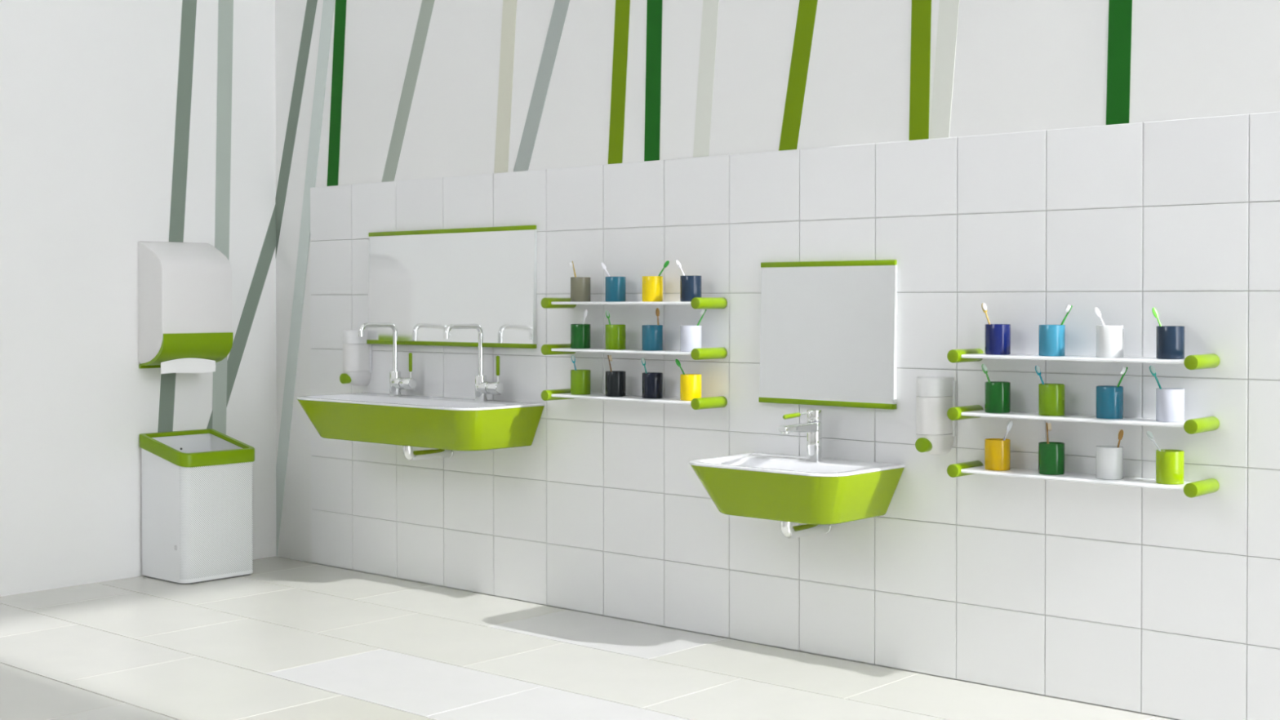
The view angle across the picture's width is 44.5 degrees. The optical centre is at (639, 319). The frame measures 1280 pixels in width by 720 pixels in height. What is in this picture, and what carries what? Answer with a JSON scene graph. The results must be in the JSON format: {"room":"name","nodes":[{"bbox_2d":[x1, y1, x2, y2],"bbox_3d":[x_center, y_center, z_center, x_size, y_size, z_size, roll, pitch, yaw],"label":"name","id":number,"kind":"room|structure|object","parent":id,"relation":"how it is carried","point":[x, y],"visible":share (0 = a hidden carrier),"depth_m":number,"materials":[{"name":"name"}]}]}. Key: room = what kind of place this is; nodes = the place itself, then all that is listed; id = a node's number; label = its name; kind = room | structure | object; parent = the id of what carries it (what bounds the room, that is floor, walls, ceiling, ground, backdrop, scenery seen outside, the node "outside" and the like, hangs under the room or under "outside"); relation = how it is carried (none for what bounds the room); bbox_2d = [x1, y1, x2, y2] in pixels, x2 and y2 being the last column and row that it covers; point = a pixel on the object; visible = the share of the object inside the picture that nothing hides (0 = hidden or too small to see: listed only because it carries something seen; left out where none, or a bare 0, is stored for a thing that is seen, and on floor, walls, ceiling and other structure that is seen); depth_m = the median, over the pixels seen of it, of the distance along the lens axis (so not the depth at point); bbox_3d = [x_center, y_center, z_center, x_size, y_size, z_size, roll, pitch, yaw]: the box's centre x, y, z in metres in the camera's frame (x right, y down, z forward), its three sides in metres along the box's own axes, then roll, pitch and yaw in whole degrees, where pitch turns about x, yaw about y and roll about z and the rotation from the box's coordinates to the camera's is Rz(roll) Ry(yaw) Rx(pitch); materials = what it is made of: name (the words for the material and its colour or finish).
{"room":"kindergarten washroom","nodes":[
{"label":"kindergarten washroom","id":0,"kind":"room"},
{"bbox_2d":[0,0,276,596],"bbox_3d":[-3.388,-1.456,3.797,0.120,5.020,6.120,1,1,41],"label":"wall","id":1,"kind":"structure","parent":0,"point":[88,88],"depth_m":5.44,"materials":[{"name":"white paint"}]},
{"bbox_2d":[157,0,196,432],"bbox_3d":[-1.622,-1.539,5.704,0.001,4.900,0.393,1,1,41],"label":"wall stripe","id":2,"kind":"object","parent":1,"relation":"attached to","point":[166,401],"depth_m":5.67,"materials":[{"name":"grey paint"}]},
{"bbox_2d":[137,240,233,368],"bbox_3d":[-1.623,-0.052,5.596,0.162,0.452,0.287,1,1,41],"label":"paper towel dispenser","id":3,"kind":"object","parent":1,"relation":"attached to","point":[185,289],"visible":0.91,"depth_m":5.53,"materials":[{"name":"white plastic"}]},
{"bbox_2d":[138,332,233,368],"bbox_3d":[-1.623,0.111,5.598,0.162,0.126,0.281,1,1,41],"label":"tray","id":4,"kind":"object","parent":3,"relation":"on","point":[154,348],"depth_m":5.52,"materials":[{"name":"green plastic"}]},
{"bbox_2d":[160,358,215,373],"bbox_3d":[-1.604,0.165,5.556,0.004,0.055,0.221,1,1,41],"label":"paper towel","id":5,"kind":"object","parent":3,"relation":"hanging from","point":[181,365],"visible":1,"depth_m":5.55,"materials":[{"name":"white paper"}]},
{"bbox_2d":[212,0,233,435],"bbox_3d":[-1.529,-1.540,5.808,0.002,4.900,0.175,1,1,41],"label":"wall stripe","id":6,"kind":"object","parent":1,"relation":"attached to","point":[225,7],"depth_m":5.80,"materials":[{"name":"grey paint"}]},
{"bbox_2d":[206,204,275,429],"bbox_3d":[-1.554,0.232,5.801,0.001,1.356,0.492,1,1,41],"label":"trim","id":7,"kind":"structure","parent":1,"relation":"attached to","point":[268,246],"depth_m":5.89,"materials":[{"name":"grey paint"}]},
{"bbox_2d":[0,556,1174,719],"bbox_3d":[-0.532,1.024,1.304,7.740,0.120,6.120,1,1,41],"label":"floor","id":8,"kind":"structure","parent":0,"point":[286,639],"depth_m":4.19,"materials":[{"name":"grey tile"}]},
{"bbox_2d":[139,428,254,584],"bbox_3d":[-1.573,0.659,5.570,0.283,0.506,0.304,1,1,41],"label":"waste bin","id":9,"kind":"object","parent":8,"relation":"on","point":[197,484],"visible":1,"depth_m":5.48,"materials":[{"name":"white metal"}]},
{"bbox_2d":[275,0,1279,719],"bbox_3d":[1.453,-1.454,3.522,7.740,5.020,0.120,1,1,41],"label":"wall","id":10,"kind":"structure","parent":0,"point":[1153,602],"depth_m":4.25,"materials":[{"name":"white tile"}]},
{"bbox_2d":[275,0,317,255],"bbox_3d":[-1.001,-2.108,5.611,1.045,3.760,0.001,1,1,41],"label":"trim","id":11,"kind":"structure","parent":10,"relation":"attached to","point":[311,6],"depth_m":5.89,"materials":[{"name":"grey paint"}]},
{"bbox_2d":[275,0,334,555],"bbox_3d":[-1.072,-1.539,5.680,0.856,4.900,0.002,1,1,41],"label":"wall stripe","id":12,"kind":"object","parent":10,"relation":"attached to","point":[328,5],"depth_m":5.87,"materials":[{"name":"white paint"}]},
{"bbox_2d":[327,0,346,186],"bbox_3d":[-1.026,-2.238,5.630,0.340,3.500,0.003,1,1,41],"label":"trim","id":13,"kind":"structure","parent":10,"relation":"attached to","point":[340,5],"depth_m":5.72,"materials":[{"name":"green paint"}]},
{"bbox_2d":[339,329,372,386],"bbox_3d":[-1.020,0.139,5.582,0.082,0.199,0.098,1,1,41],"label":"soap dispenser","id":14,"kind":"object","parent":10,"relation":"attached to","point":[357,353],"visible":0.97,"depth_m":5.56,"materials":[{"name":"white plastic"}]},
{"bbox_2d":[381,0,435,182],"bbox_3d":[-0.421,-2.232,5.097,1.327,3.500,0.001,1,1,41],"label":"trim","id":15,"kind":"structure","parent":10,"relation":"attached to","point":[427,6],"depth_m":5.46,"materials":[{"name":"grey paint"}]},
{"bbox_2d":[296,392,544,461],"bbox_3d":[-0.758,0.371,5.194,0.911,0.206,0.337,1,1,41],"label":"washbasin","id":16,"kind":"object","parent":10,"relation":"attached to","point":[446,425],"visible":1,"depth_m":5.02,"materials":[{"name":"green ceramic"}]},
{"bbox_2d":[358,322,417,395],"bbox_3d":[-0.865,0.139,5.337,0.112,0.255,0.178,1,1,41],"label":"tap","id":17,"kind":"object","parent":16,"relation":"on","point":[397,383],"visible":1,"depth_m":5.38,"materials":[{"name":"silver metal"}]},
{"bbox_2d":[444,323,504,401],"bbox_3d":[-0.539,0.142,5.049,0.112,0.255,0.178,1,1,41],"label":"tap","id":18,"kind":"object","parent":16,"relation":"on","point":[482,387],"visible":1,"depth_m":5.10,"materials":[{"name":"silver metal"}]},
{"bbox_2d":[366,225,537,348],"bbox_3d":[-0.654,-0.107,5.306,0.840,0.397,0.021,1,1,41],"label":"wall mirror","id":19,"kind":"object","parent":10,"relation":"attached to","point":[421,282],"visible":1,"depth_m":5.28,"materials":[{"name":"silver glass"}]},
{"bbox_2d":[493,0,516,173],"bbox_3d":[-0.356,-2.232,5.038,0.340,3.500,0.001,1,1,41],"label":"trim","id":20,"kind":"structure","parent":10,"relation":"attached to","point":[508,28],"depth_m":5.13,"materials":[{"name":"beige paint"}]},
{"bbox_2d":[513,0,569,171],"bbox_3d":[0.083,-2.227,4.651,1.326,3.500,0.002,1,1,41],"label":"trim","id":21,"kind":"structure","parent":10,"relation":"attached to","point":[560,8],"depth_m":5.02,"materials":[{"name":"grey paint"}]},
{"bbox_2d":[608,0,630,164],"bbox_3d":[0.009,-2.228,4.715,0.290,3.500,0.002,1,1,41],"label":"trim","id":22,"kind":"structure","parent":10,"relation":"attached to","point":[622,7],"depth_m":4.80,"materials":[{"name":"green paint"}]},
{"bbox_2d":[541,388,727,409],"bbox_3d":[-0.027,0.238,4.686,0.636,0.033,0.127,1,1,41],"label":"wall shelf","id":23,"kind":"object","parent":10,"relation":"attached to","point":[699,403],"visible":0.92,"depth_m":4.61,"materials":[{"name":"white plastic"}]},
{"bbox_2d":[570,369,591,395],"bbox_3d":[-0.183,0.194,4.826,0.062,0.075,0.062,1,1,41],"label":"tumbler","id":24,"kind":"object","parent":23,"relation":"on","point":[580,380],"visible":1,"depth_m":4.80,"materials":[{"name":"green plastic"}]},
{"bbox_2d":[571,355,576,370],"bbox_3d":[-0.200,0.169,4.837,0.035,0.116,0.014,1,1,41],"label":"toothbrush","id":25,"kind":"object","parent":24,"relation":"in","point":[573,359],"visible":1,"depth_m":4.84,"materials":[{"name":"teal plastic"}]},
{"bbox_2d":[605,370,626,396],"bbox_3d":[-0.074,0.195,4.730,0.062,0.075,0.062,1,1,41],"label":"tumbler","id":26,"kind":"object","parent":23,"relation":"on","point":[615,380],"visible":1,"depth_m":4.70,"materials":[{"name":"black plastic"}]},
{"bbox_2d":[607,355,612,371],"bbox_3d":[-0.085,0.168,4.742,0.033,0.120,0.014,1,1,41],"label":"toothbrush","id":27,"kind":"object","parent":26,"relation":"in","point":[610,358],"visible":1,"depth_m":4.74,"materials":[{"name":"brown plastic"}]},
{"bbox_2d":[641,372,662,398],"bbox_3d":[0.037,0.196,4.632,0.062,0.075,0.062,1,1,41],"label":"tumbler","id":28,"kind":"object","parent":23,"relation":"on","point":[651,382],"visible":1,"depth_m":4.61,"materials":[{"name":"black"}]},
{"bbox_2d":[641,357,647,373],"bbox_3d":[0.018,0.172,4.645,0.037,0.116,0.014,1,1,41],"label":"toothbrush","id":29,"kind":"object","parent":28,"relation":"in","point":[643,362],"visible":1,"depth_m":4.65,"materials":[{"name":"teal plastic"}]},
{"bbox_2d":[680,373,701,400],"bbox_3d":[0.147,0.198,4.534,0.062,0.075,0.062,1,1,41],"label":"tumbler","id":30,"kind":"object","parent":23,"relation":"on","point":[690,384],"visible":0.83,"depth_m":4.51,"materials":[{"name":"yellow plastic"}]},
{"bbox_2d":[675,359,684,374],"bbox_3d":[0.127,0.173,4.556,0.062,0.115,0.014,1,1,41],"label":"toothbrush","id":31,"kind":"object","parent":30,"relation":"in","point":[677,362],"visible":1,"depth_m":4.56,"materials":[{"name":"green plastic"}]},
{"bbox_2d":[541,343,727,359],"bbox_3d":[-0.027,0.096,4.684,0.636,0.033,0.127,1,1,41],"label":"wall shelf","id":32,"kind":"object","parent":10,"relation":"attached to","point":[701,353],"visible":0.91,"depth_m":4.61,"materials":[{"name":"white plastic"}]},
{"bbox_2d":[570,324,591,348],"bbox_3d":[-0.183,0.053,4.824,0.062,0.075,0.062,1,1,41],"label":"tumbler","id":33,"kind":"object","parent":32,"relation":"on","point":[580,334],"visible":1,"depth_m":4.80,"materials":[{"name":"green plastic"}]},
{"bbox_2d":[582,309,587,324],"bbox_3d":[-0.174,0.028,4.820,0.035,0.116,0.014,1,1,41],"label":"toothbrush","id":34,"kind":"object","parent":33,"relation":"in","point":[585,313],"visible":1,"depth_m":4.81,"materials":[{"name":"white plastic"}]},
{"bbox_2d":[604,324,626,349],"bbox_3d":[-0.074,0.054,4.728,0.062,0.075,0.062,1,1,41],"label":"tumbler","id":35,"kind":"object","parent":32,"relation":"on","point":[615,334],"visible":1,"depth_m":4.70,"materials":[{"name":"green plastic"}]},
{"bbox_2d":[605,310,610,324],"bbox_3d":[-0.091,0.030,4.739,0.035,0.114,0.014,1,1,41],"label":"toothbrush","id":36,"kind":"object","parent":35,"relation":"in","point":[607,314],"visible":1,"depth_m":4.74,"materials":[{"name":"green plastic"}]},
{"bbox_2d":[641,324,662,351],"bbox_3d":[0.037,0.055,4.630,0.062,0.075,0.062,1,1,41],"label":"tumbler","id":37,"kind":"object","parent":32,"relation":"on","point":[651,335],"visible":1,"depth_m":4.60,"materials":[{"name":"teal"}]},
{"bbox_2d":[655,307,659,324],"bbox_3d":[0.052,0.027,4.619,0.012,0.121,0.015,0,1,3],"label":"toothbrush","id":38,"kind":"object","parent":37,"relation":"in","point":[657,311],"visible":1,"depth_m":4.61,"materials":[{"name":"brown wood"}]},
{"bbox_2d":[680,325,701,351],"bbox_3d":[0.147,0.056,4.532,0.062,0.075,0.062,1,1,41],"label":"tumbler","id":39,"kind":"object","parent":32,"relation":"on","point":[690,335],"visible":0.81,"depth_m":4.51,"materials":[{"name":"white plastic"}]},
{"bbox_2d":[697,309,706,325],"bbox_3d":[0.169,0.029,4.510,0.056,0.120,0.014,1,1,41],"label":"toothbrush","id":40,"kind":"object","parent":39,"relation":"in","point":[703,312],"visible":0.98,"depth_m":4.50,"materials":[{"name":"green plastic"}]},
{"bbox_2d":[541,297,727,309],"bbox_3d":[-0.027,-0.048,4.682,0.636,0.033,0.127,1,1,41],"label":"wall shelf","id":41,"kind":"object","parent":10,"relation":"attached to","point":[696,303],"visible":0.92,"depth_m":4.59,"materials":[{"name":"white plastic"}]},
{"bbox_2d":[570,276,590,301],"bbox_3d":[-0.183,-0.092,4.823,0.062,0.075,0.062,1,1,41],"label":"tumbler","id":42,"kind":"object","parent":41,"relation":"on","point":[580,286],"visible":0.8,"depth_m":4.80,"materials":[{"name":"grey ceramic"}]},
{"bbox_2d":[569,261,576,276],"bbox_3d":[-0.202,-0.119,4.836,0.039,0.121,0.014,1,1,41],"label":"toothbrush","id":43,"kind":"object","parent":42,"relation":"in","point":[571,264],"visible":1,"depth_m":4.84,"materials":[{"name":"beige plastic"}]},
{"bbox_2d":[604,276,626,301],"bbox_3d":[-0.074,-0.091,4.726,0.062,0.075,0.062,1,1,41],"label":"tumbler","id":44,"kind":"object","parent":41,"relation":"on","point":[615,286],"visible":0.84,"depth_m":4.70,"materials":[{"name":"teal"}]},
{"bbox_2d":[600,262,609,276],"bbox_3d":[-0.091,-0.115,4.745,0.073,0.115,0.014,1,1,41],"label":"toothbrush","id":45,"kind":"object","parent":44,"relation":"in","point":[603,266],"visible":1,"depth_m":4.75,"materials":[{"name":"white plastic"}]},
{"bbox_2d":[641,275,662,301],"bbox_3d":[0.037,-0.090,4.628,0.062,0.075,0.062,1,1,41],"label":"tumbler","id":46,"kind":"object","parent":41,"relation":"on","point":[651,286],"visible":0.86,"depth_m":4.60,"materials":[{"name":"yellow"}]},
{"bbox_2d":[658,259,669,275],"bbox_3d":[0.060,-0.115,4.611,0.072,0.119,0.014,1,1,41],"label":"toothbrush","id":47,"kind":"object","parent":46,"relation":"in","point":[666,264],"visible":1,"depth_m":4.59,"materials":[{"name":"green plastic"}]},
{"bbox_2d":[680,275,701,301],"bbox_3d":[0.147,-0.088,4.531,0.062,0.075,0.062,1,1,41],"label":"tumbler","id":48,"kind":"object","parent":41,"relation":"on","point":[690,286],"visible":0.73,"depth_m":4.50,"materials":[{"name":"blue plastic"}]},
{"bbox_2d":[675,259,684,275],"bbox_3d":[0.123,-0.114,4.547,0.051,0.117,0.014,1,1,41],"label":"toothbrush","id":49,"kind":"object","parent":48,"relation":"in","point":[678,264],"visible":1,"depth_m":4.55,"materials":[{"name":"white plastic"}]},
{"bbox_2d":[644,0,662,161],"bbox_3d":[0.067,-2.227,4.664,0.145,3.500,0.003,1,1,41],"label":"trim","id":50,"kind":"structure","parent":10,"relation":"attached to","point":[654,7],"depth_m":4.71,"materials":[{"name":"green paint"}]},
{"bbox_2d":[693,0,719,157],"bbox_3d":[0.289,-2.225,4.469,0.356,3.500,0.001,1,1,41],"label":"trim","id":51,"kind":"structure","parent":10,"relation":"attached to","point":[710,7],"depth_m":4.57,"materials":[{"name":"white paint"}]},
{"bbox_2d":[688,452,905,538],"bbox_3d":[0.401,0.486,4.171,0.502,0.206,0.337,1,1,41],"label":"washbasin","id":52,"kind":"object","parent":10,"relation":"attached to","point":[819,495],"visible":1,"depth_m":4.07,"materials":[{"name":"green ceramic"}]},
{"bbox_2d":[778,409,822,461],"bbox_3d":[0.431,0.315,4.195,0.041,0.136,0.168,1,1,41],"label":"tap","id":53,"kind":"object","parent":52,"relation":"on","point":[813,427],"visible":1,"depth_m":4.22,"materials":[{"name":"silver metal"}]},
{"bbox_2d":[778,0,817,151],"bbox_3d":[0.640,-2.221,4.159,0.666,3.500,0.001,1,1,41],"label":"trim","id":54,"kind":"structure","parent":10,"relation":"attached to","point":[806,11],"depth_m":4.35,"materials":[{"name":"green paint"}]},
{"bbox_2d":[758,259,897,409],"bbox_3d":[0.508,0.039,4.282,0.444,0.395,0.021,1,1,41],"label":"wall mirror","id":55,"kind":"object","parent":10,"relation":"attached to","point":[828,336],"visible":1,"depth_m":4.27,"materials":[{"name":"silver glass"}]},
{"bbox_2d":[909,0,931,140],"bbox_3d":[0.757,-2.220,4.055,0.129,3.500,0.002,1,1,41],"label":"trim","id":56,"kind":"structure","parent":10,"relation":"attached to","point":[921,15],"depth_m":4.09,"materials":[{"name":"green paint"}]},
{"bbox_2d":[915,376,955,454],"bbox_3d":[0.751,0.249,4.018,0.082,0.199,0.098,1,1,41],"label":"soap dispenser","id":57,"kind":"object","parent":10,"relation":"attached to","point":[935,433],"visible":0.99,"depth_m":3.99,"materials":[{"name":"white plastic"}]},
{"bbox_2d":[928,0,959,138],"bbox_3d":[0.885,-2.219,3.942,0.351,3.500,0.001,1,1,41],"label":"trim","id":58,"kind":"structure","parent":10,"relation":"attached to","point":[948,17],"depth_m":4.05,"materials":[{"name":"white paint"}]},
{"bbox_2d":[946,460,1219,497],"bbox_3d":[1.045,0.379,3.740,0.636,0.033,0.127,1,1,41],"label":"wall shelf","id":59,"kind":"object","parent":10,"relation":"attached to","point":[1191,489],"visible":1,"depth_m":3.70,"materials":[{"name":"white plastic"}]},
{"bbox_2d":[984,438,1010,471],"bbox_3d":[0.887,0.336,3.882,0.062,0.075,0.062,1,1,41],"label":"tumbler","id":60,"kind":"object","parent":59,"relation":"on","point":[997,451],"visible":1,"depth_m":3.86,"materials":[{"name":"yellow plastic"}]},
{"bbox_2d":[1003,420,1013,439],"bbox_3d":[0.901,0.310,3.873,0.049,0.119,0.014,1,1,41],"label":"toothbrush","id":61,"kind":"object","parent":60,"relation":"in","point":[1010,424],"visible":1,"depth_m":3.86,"materials":[{"name":"white plastic"}]},
{"bbox_2d":[1038,441,1064,475],"bbox_3d":[0.996,0.337,3.786,0.062,0.075,0.062,1,1,41],"label":"tumbler","id":62,"kind":"object","parent":59,"relation":"on","point":[1051,455],"visible":1,"depth_m":3.76,"materials":[{"name":"green plastic"}]},
{"bbox_2d":[1045,422,1051,444],"bbox_3d":[0.991,0.310,3.792,0.012,0.119,0.012,0,1,8],"label":"toothbrush","id":63,"kind":"object","parent":62,"relation":"in","point":[1048,426],"visible":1,"depth_m":3.79,"materials":[{"name":"brown wood"}]},
{"bbox_2d":[1095,445,1123,479],"bbox_3d":[1.107,0.338,3.688,0.062,0.075,0.062,1,1,41],"label":"tumbler","id":64,"kind":"object","parent":59,"relation":"on","point":[1108,459],"visible":1,"depth_m":3.66,"materials":[{"name":"grey"}]},
{"bbox_2d":[1116,429,1123,447],"bbox_3d":[1.123,0.315,3.677,0.028,0.113,0.014,1,1,41],"label":"toothbrush","id":65,"kind":"object","parent":64,"relation":"in","point":[1120,434],"visible":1,"depth_m":3.67,"materials":[{"name":"brown wood"}]},
{"bbox_2d":[1155,448,1184,484],"bbox_3d":[1.217,0.339,3.591,0.062,0.075,0.062,1,1,41],"label":"tumbler","id":66,"kind":"object","parent":59,"relation":"on","point":[1170,464],"visible":1,"depth_m":3.56,"materials":[{"name":"green plastic"}]},
{"bbox_2d":[1146,431,1160,451],"bbox_3d":[1.196,0.316,3.604,0.062,0.114,0.014,1,1,41],"label":"toothbrush","id":67,"kind":"object","parent":66,"relation":"in","point":[1149,434],"visible":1,"depth_m":3.61,"materials":[{"name":"white plastic"}]},
{"bbox_2d":[946,404,1219,434],"bbox_3d":[1.045,0.237,3.738,0.636,0.033,0.127,1,1,41],"label":"wall shelf","id":68,"kind":"object","parent":10,"relation":"attached to","point":[1203,424],"visible":1,"depth_m":3.68,"materials":[{"name":"white plastic"}]},
{"bbox_2d":[984,381,1010,413],"bbox_3d":[0.887,0.194,3.880,0.062,0.075,0.062,1,1,41],"label":"tumbler","id":69,"kind":"object","parent":68,"relation":"on","point":[997,393],"visible":1,"depth_m":3.85,"materials":[{"name":"green plastic"}]},
{"bbox_2d":[982,364,991,382],"bbox_3d":[0.870,0.169,3.891,0.046,0.116,0.014,1,1,41],"label":"toothbrush","id":70,"kind":"object","parent":69,"relation":"in","point":[984,366],"visible":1,"depth_m":3.90,"materials":[{"name":"green plastic"}]},
{"bbox_2d":[1038,383,1065,416],"bbox_3d":[0.996,0.195,3.784,0.062,0.075,0.062,1,1,41],"label":"tumbler","id":71,"kind":"object","parent":68,"relation":"on","point":[1051,397],"visible":1,"depth_m":3.76,"materials":[{"name":"green plastic"}]},
{"bbox_2d":[1035,365,1044,384],"bbox_3d":[0.980,0.170,3.794,0.048,0.116,0.014,1,1,41],"label":"toothbrush","id":72,"kind":"object","parent":71,"relation":"in","point":[1037,370],"visible":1,"depth_m":3.80,"materials":[{"name":"teal plastic"}]},
{"bbox_2d":[1095,385,1123,418],"bbox_3d":[1.107,0.196,3.686,0.062,0.075,0.062,1,1,41],"label":"tumbler","id":73,"kind":"object","parent":68,"relation":"on","point":[1108,399],"visible":1,"depth_m":3.66,"materials":[{"name":"teal"}]},
{"bbox_2d":[1116,366,1128,386],"bbox_3d":[1.118,0.170,3.672,0.054,0.119,0.014,1,1,41],"label":"toothbrush","id":74,"kind":"object","parent":73,"relation":"in","point":[1123,370],"visible":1,"depth_m":3.66,"materials":[{"name":"green plastic"}]},
{"bbox_2d":[1155,387,1184,422],"bbox_3d":[1.217,0.197,3.589,0.062,0.075,0.062,1,1,41],"label":"tumbler","id":75,"kind":"object","parent":68,"relation":"on","point":[1170,402],"visible":1,"depth_m":3.56,"materials":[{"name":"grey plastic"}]},
{"bbox_2d":[1149,365,1162,389],"bbox_3d":[1.199,0.169,3.600,0.056,0.124,0.014,1,1,41],"label":"toothbrush","id":76,"kind":"object","parent":75,"relation":"in","point":[1153,371],"visible":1,"depth_m":3.61,"materials":[{"name":"teal plastic"}]},
{"bbox_2d":[946,348,1219,369],"bbox_3d":[1.045,0.094,3.736,0.636,0.033,0.127,1,1,41],"label":"wall shelf","id":77,"kind":"object","parent":10,"relation":"attached to","point":[1200,361],"visible":1,"depth_m":3.68,"materials":[{"name":"white plastic"}]},
{"bbox_2d":[985,324,1010,355],"bbox_3d":[0.887,0.050,3.878,0.062,0.075,0.062,1,1,41],"label":"tumbler","id":78,"kind":"object","parent":77,"relation":"on","point":[997,336],"visible":1,"depth_m":3.85,"materials":[{"name":"blue plastic"}]},
{"bbox_2d":[981,302,990,324],"bbox_3d":[0.869,0.022,3.890,0.044,0.124,0.014,1,1,41],"label":"toothbrush","id":79,"kind":"object","parent":78,"relation":"in","point":[984,305],"visible":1,"depth_m":3.90,"materials":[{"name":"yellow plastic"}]},
{"bbox_2d":[1038,324,1065,355],"bbox_3d":[0.996,0.051,3.782,0.062,0.075,0.062,1,1,41],"label":"tumbler","id":80,"kind":"object","parent":77,"relation":"on","point":[1051,338],"visible":1,"depth_m":3.75,"materials":[{"name":"blue plastic"}]},
{"bbox_2d":[1060,304,1072,324],"bbox_3d":[1.015,0.025,3.762,0.053,0.120,0.014,1,1,41],"label":"toothbrush","id":81,"kind":"object","parent":80,"relation":"in","point":[1068,308],"visible":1,"depth_m":3.75,"materials":[{"name":"green plastic"}]},
{"bbox_2d":[1096,324,1123,357],"bbox_3d":[1.107,0.052,3.684,0.062,0.075,0.062,1,1,41],"label":"tumbler","id":82,"kind":"object","parent":77,"relation":"on","point":[1109,339],"visible":1,"depth_m":3.66,"materials":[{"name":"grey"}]},
{"bbox_2d":[1094,307,1105,325],"bbox_3d":[1.099,0.029,3.695,0.056,0.114,0.014,1,1,41],"label":"toothbrush","id":83,"kind":"object","parent":82,"relation":"in","point":[1097,312],"visible":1,"depth_m":3.70,"materials":[{"name":"white plastic"}]},
{"bbox_2d":[1155,325,1184,359],"bbox_3d":[1.217,0.053,3.587,0.062,0.075,0.062,1,1,41],"label":"tumbler","id":84,"kind":"object","parent":77,"relation":"on","point":[1170,340],"visible":1,"depth_m":3.56,"materials":[{"name":"blue plastic"}]},
{"bbox_2d":[1151,307,1161,326],"bbox_3d":[1.202,0.030,3.604,0.050,0.114,0.014,1,1,41],"label":"toothbrush","id":85,"kind":"object","parent":84,"relation":"in","point":[1154,312],"visible":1,"depth_m":3.61,"materials":[{"name":"green plastic"}]},
{"bbox_2d":[1106,0,1132,124],"bbox_3d":[1.170,-2.216,3.690,0.138,3.500,0.002,1,1,41],"label":"trim","id":86,"kind":"structure","parent":10,"relation":"attached to","point":[1120,11],"depth_m":3.73,"materials":[{"name":"green paint"}]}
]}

